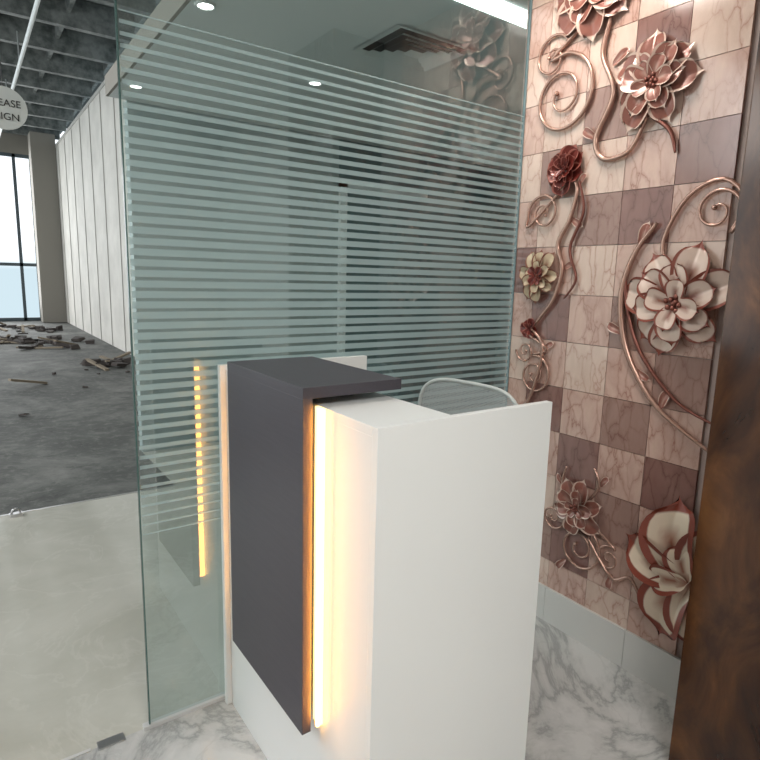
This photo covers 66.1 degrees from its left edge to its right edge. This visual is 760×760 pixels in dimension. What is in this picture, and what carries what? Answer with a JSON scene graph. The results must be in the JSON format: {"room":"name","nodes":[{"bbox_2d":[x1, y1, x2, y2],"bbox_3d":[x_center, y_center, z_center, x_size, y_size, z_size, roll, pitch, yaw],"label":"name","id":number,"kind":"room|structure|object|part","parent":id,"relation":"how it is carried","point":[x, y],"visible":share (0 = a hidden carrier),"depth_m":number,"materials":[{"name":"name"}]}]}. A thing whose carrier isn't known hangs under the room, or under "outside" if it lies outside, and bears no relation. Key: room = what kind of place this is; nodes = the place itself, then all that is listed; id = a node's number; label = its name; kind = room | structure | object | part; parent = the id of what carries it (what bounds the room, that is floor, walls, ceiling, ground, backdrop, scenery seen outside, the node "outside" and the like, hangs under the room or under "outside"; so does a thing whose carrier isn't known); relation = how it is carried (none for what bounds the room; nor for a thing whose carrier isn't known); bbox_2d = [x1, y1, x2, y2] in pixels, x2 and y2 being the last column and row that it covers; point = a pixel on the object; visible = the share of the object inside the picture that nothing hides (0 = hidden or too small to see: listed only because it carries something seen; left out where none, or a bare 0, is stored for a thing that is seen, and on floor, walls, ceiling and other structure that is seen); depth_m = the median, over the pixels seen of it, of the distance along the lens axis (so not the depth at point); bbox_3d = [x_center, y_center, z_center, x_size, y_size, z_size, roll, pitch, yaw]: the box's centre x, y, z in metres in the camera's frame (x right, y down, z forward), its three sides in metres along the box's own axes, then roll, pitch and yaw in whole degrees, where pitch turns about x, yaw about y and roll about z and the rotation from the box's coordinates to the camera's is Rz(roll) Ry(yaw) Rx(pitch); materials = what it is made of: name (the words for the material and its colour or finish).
{"room":"office reception area","nodes":[
{"label":"office reception area","id":0,"kind":"room"},
{"bbox_2d":[0,132,28,154],"bbox_3d":[-12.283,-6.752,15.323,6.400,0.950,0.150,-5,12,-35],"label":"wall","id":1,"kind":"structure","parent":0,"point":[9,143],"depth_m":16.59,"materials":[{"name":"grey paint"}]},
{"bbox_2d":[0,152,40,320],"bbox_3d":[-12.553,-3.921,15.641,5.880,4.750,0.100,-5,12,-35],"label":"mullions","id":2,"kind":"object","parent":1,"relation":"attached to","point":[21,264],"visible":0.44,"depth_m":17.06,"materials":[{"name":"grey"}]},
{"bbox_2d":[0,0,159,139],"bbox_3d":[-7.464,-5.750,8.790,6.660,0.450,16.200,-5,12,-35],"label":"ceiling","id":3,"kind":"structure","parent":0,"point":[71,47],"depth_m":10.50,"materials":[{"name":"grey concrete"}]},
{"bbox_2d":[0,59,27,129],"bbox_3d":[-2.167,-2.948,3.185,0.240,2.990,0.015,-5,12,-35],"label":"sign","id":4,"kind":"object","parent":3,"relation":"hanging from","point":[13,109],"visible":1,"depth_m":3.44,"materials":[{"name":"white"}]},
{"bbox_2d":[0,0,40,135],"bbox_3d":[-6.577,-5.466,9.853,0.774,0.528,15.400,-5,12,-35],"label":"conduit","id":5,"kind":"object","parent":3,"relation":"hanging from","point":[37,2],"depth_m":8.74,"materials":[{"name":"white metal"}]},
{"bbox_2d":[56,86,135,356],"bbox_3d":[-5.286,-3.125,11.539,0.150,4.950,15.300,-5,12,-35],"label":"wall","id":6,"kind":"structure","parent":0,"point":[107,113],"depth_m":12.42,"materials":[{"name":"paint"}]},
{"bbox_2d":[55,80,125,352],"bbox_3d":[-5.355,-3.128,11.489,0.020,4.970,15.300,-5,12,-35],"label":"trim","id":7,"kind":"structure","parent":6,"relation":"attached to","point":[102,85],"depth_m":12.68,"materials":[{"name":"grey"}]},
{"bbox_2d":[66,0,160,128],"bbox_3d":[-5.788,-5.966,8.674,9.500,0.100,18.850,-5,12,-35],"label":"ceiling beam","id":8,"kind":"structure","parent":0,"point":[99,84],"depth_m":13.80,"materials":[{"name":"grey concrete"}]},
{"bbox_2d":[105,0,190,95],"bbox_3d":[-1.137,-1.958,3.106,0.019,0.140,3.180,-5,12,-35],"label":"fascia","id":9,"kind":"object","parent":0,"point":[166,10],"depth_m":3.39,"materials":[{"name":"white paint"}]},
{"bbox_2d":[124,100,506,451],"bbox_3d":[-0.247,-0.941,5.982,4.300,2.800,0.100,-5,12,-35],"label":"wall","id":10,"kind":"structure","parent":0,"point":[130,111],"depth_m":5.26,"materials":[{"name":"grey paint"}]},
{"bbox_2d":[337,183,347,352],"bbox_3d":[-0.384,-0.716,5.833,0.070,2.400,0.049,-5,12,-35],"label":"frame","id":11,"kind":"object","parent":10,"relation":"attached to","point":[340,184],"visible":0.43,"depth_m":5.74,"materials":[{"name":"white laminate"}]},
{"bbox_2d":[345,193,420,401],"bbox_3d":[0.018,-0.737,6.130,0.930,2.360,0.029,-5,12,-35],"label":"door","id":12,"kind":"structure","parent":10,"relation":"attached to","point":[349,194],"depth_m":6.08,"materials":[{"name":"grey paint"}]},
{"bbox_2d":[339,183,427,197],"bbox_3d":[0.055,-1.927,5.915,1.070,0.060,0.049,-5,12,-35],"label":"door frame","id":13,"kind":"structure","parent":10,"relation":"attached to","point":[348,185],"depth_m":5.89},
{"bbox_2d":[108,0,527,169],"bbox_3d":[0.681,-2.112,4.380,4.430,0.100,3.180,-5,12,-35],"label":"ceiling","id":14,"kind":"structure","parent":0,"point":[324,31],"depth_m":3.63,"materials":[{"name":"white paint"}]},
{"bbox_2d":[128,85,142,88],"bbox_3d":[-1.722,-2.074,4.122,0.106,0.016,0.106,-5,12,-35],"label":"recessed light","id":15,"kind":"object","parent":14,"relation":"in","point":[130,86],"visible":0.49,"depth_m":4.14,"materials":[{"name":"white"}]},
{"bbox_2d":[194,0,216,10],"bbox_3d":[-0.855,-1.833,2.860,0.106,0.016,0.106,-5,12,-35],"label":"recessed light","id":16,"kind":"object","parent":14,"relation":"in","point":[204,5],"visible":1,"depth_m":2.85,"materials":[{"name":"white"}]},
{"bbox_2d":[307,81,322,85],"bbox_3d":[-0.440,-2.013,3.957,0.106,0.016,0.106,-5,12,-35],"label":"recessed light","id":17,"kind":"object","parent":14,"relation":"in","point":[311,83],"visible":0.67,"depth_m":3.96,"materials":[{"name":"white"}]},
{"bbox_2d":[352,25,475,71],"bbox_3d":[0.194,-1.878,3.341,0.560,0.029,0.448,-5,12,-35],"label":"ceiling vent","id":18,"kind":"object","parent":14,"relation":"in","point":[407,47],"visible":1,"depth_m":3.33,"materials":[{"name":"grey metal"}]},
{"bbox_2d":[455,0,527,28],"bbox_3d":[0.758,-1.803,2.938,1.000,0.011,0.120,-5,12,-35],"label":"recessed light","id":19,"kind":"object","parent":14,"relation":"in","point":[501,9],"visible":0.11,"depth_m":2.81,"materials":[{"name":"white"}]},
{"bbox_2d":[0,321,675,759],"bbox_3d":[-4.843,0.023,8.226,9.400,0.122,22.300,-5,12,-35],"label":"floor","id":20,"kind":"structure","parent":0,"point":[73,662],"depth_m":2.60,"materials":[{"name":"beige stone"}]},
{"bbox_2d":[9,507,22,517],"bbox_3d":[-2.247,0.813,3.602,0.070,0.056,0.040,-5,12,-35],"label":"stopper","id":21,"kind":"object","parent":20,"relation":"on","point":[19,513],"visible":1,"depth_m":3.59,"materials":[{"name":"silver metal"}]},
{"bbox_2d":[27,131,66,322],"bbox_3d":[-9.599,-4.312,16.874,0.618,5.250,0.600,-5,12,-35],"label":"pillar","id":22,"kind":"structure","parent":20,"relation":"on","point":[41,146],"depth_m":16.62,"materials":[{"name":"grey paint"}]},
{"bbox_2d":[0,322,130,415],"bbox_3d":[-6.777,-0.636,10.974,2.906,0.172,11.847,-6,12,-37],"label":"rubble pile","id":23,"kind":"object","parent":20,"relation":"on","point":[118,361],"visible":0.99,"depth_m":11.53,"materials":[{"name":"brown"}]},
{"bbox_2d":[61,748,90,759],"bbox_3d":[-1.647,1.245,1.350,1.780,0.003,0.012,-5,12,-35],"label":"trim","id":24,"kind":"structure","parent":20,"relation":"on","point":[89,749],"depth_m":1.84,"materials":[{"name":"grey"}]},
{"bbox_2d":[0,484,174,515],"bbox_3d":[-3.560,0.979,2.754,5.100,0.052,0.016,-5,12,-35],"label":"threshold","id":25,"kind":"object","parent":20,"relation":"on","point":[174,484],"visible":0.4,"depth_m":3.89,"materials":[{"name":"silver metal"}]},
{"bbox_2d":[97,732,124,750],"bbox_3d":[-0.871,1.170,1.892,0.080,0.006,0.036,-5,12,-35],"label":"plate","id":26,"kind":"object","parent":20,"relation":"on","point":[119,737],"visible":1,"depth_m":1.89,"materials":[{"name":"silver metal"}]},
{"bbox_2d":[217,355,551,759],"bbox_3d":[-0.068,0.579,1.780,0.597,1.249,0.877,-5,12,-35],"label":"reception desk","id":27,"kind":"object","parent":20,"relation":"on","point":[381,554],"visible":1,"depth_m":1.43,"materials":[{"name":"white laminate"}]},
{"bbox_3d":[-0.314,0.438,1.612,0.025,0.874,0.475,-5,12,-35],"label":"dark panel","id":28,"kind":"part","parent":27,"relation":"part of","materials":[{"name":"grey laminate"}]},
{"bbox_3d":[-0.301,0.528,2.135,0.565,1.215,0.022,-5,12,-35],"label":"panel","id":29,"kind":"part","parent":27,"relation":"part of","materials":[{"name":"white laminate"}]},
{"bbox_3d":[0.199,0.667,1.454,0.547,1.200,0.020,-5,12,-35],"label":"panel","id":30,"kind":"part","parent":27,"relation":"part of","materials":[{"name":"white laminate"}]},
{"bbox_2d":[418,378,517,414],"bbox_3d":[0.124,0.585,2.102,0.586,1.137,0.503,-5,12,-35],"label":"office chair","id":31,"kind":"object","parent":20,"relation":"on","point":[449,380],"visible":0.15,"depth_m":2.20,"materials":[{"name":"grey plastic"}]},
{"label":"pane","id":32,"kind":"object","parent":20,"relation":"on","visible":0},
{"bbox_2d":[114,0,150,724],"bbox_3d":[-0.737,-0.221,1.721,0.004,2.786,0.012,-5,12,-35],"label":"pane edge","id":33,"kind":"object","parent":32,"relation":"attached to","point":[115,1],"visible":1,"depth_m":1.74,"materials":[{"name":"green glass"}]},
{"bbox_2d":[118,8,523,535],"bbox_3d":[-0.065,-0.321,2.179,1.625,1.525,0.001,-5,12,-35],"label":"film","id":34,"kind":"object","parent":32,"relation":"attached to","point":[134,174],"visible":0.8,"depth_m":1.98,"materials":[{"name":"white plastic"}]},
{"bbox_2d":[493,169,517,403],"bbox_3d":[2.419,-0.851,5.856,0.100,2.800,3.200,-5,12,-35],"label":"wall","id":35,"kind":"structure","parent":0,"point":[509,170],"depth_m":7.01,"materials":[{"name":"grey paint"}]},
{"bbox_2d":[507,0,756,655],"bbox_3d":[0.869,-0.276,2.305,0.020,2.798,0.893,-5,12,-35],"label":"wall","id":36,"kind":"structure","parent":0,"point":[602,420],"depth_m":2.24,"materials":[{"name":"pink tile"}]},
{"bbox_2d":[505,0,532,406],"bbox_3d":[0.600,-0.348,2.656,0.006,2.786,0.012,-5,12,-35],"label":"seal","id":37,"kind":"object","parent":36,"relation":"attached to","point":[531,1],"visible":0.44,"depth_m":2.55,"materials":[{"name":"grey paint"}]},
{"bbox_2d":[536,582,680,699],"bbox_3d":[0.871,1.039,2.452,0.012,0.160,1.063,-5,12,-35],"label":"baseboard","id":38,"kind":"structure","parent":36,"relation":"attached to","point":[645,660],"depth_m":2.35,"materials":[{"name":"grey tile"}]},
{"bbox_2d":[515,0,739,640],"bbox_3d":[0.893,-0.368,2.174,0.077,2.596,1.047,-5,12,-35],"label":"relief","id":39,"kind":"object","parent":36,"relation":"attached to","point":[671,299],"visible":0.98,"depth_m":2.11,"materials":[{"name":"pink ceramic"}]},
{"bbox_2d":[504,0,759,658],"bbox_3d":[1.100,-0.227,2.060,0.088,2.800,1.630,-5,12,-35],"label":"backing","id":40,"kind":"object","parent":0,"point":[756,31],"visible":0.02,"depth_m":1.95,"materials":[{"name":"brown tile"}]},
{"bbox_2d":[668,33,759,759],"bbox_3d":[1.235,-0.126,1.494,0.330,2.800,0.534,-5,12,-35],"label":"column","id":41,"kind":"structure","parent":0,"point":[717,711],"depth_m":1.64,"materials":[{"name":"brown laminate"}]}
]}

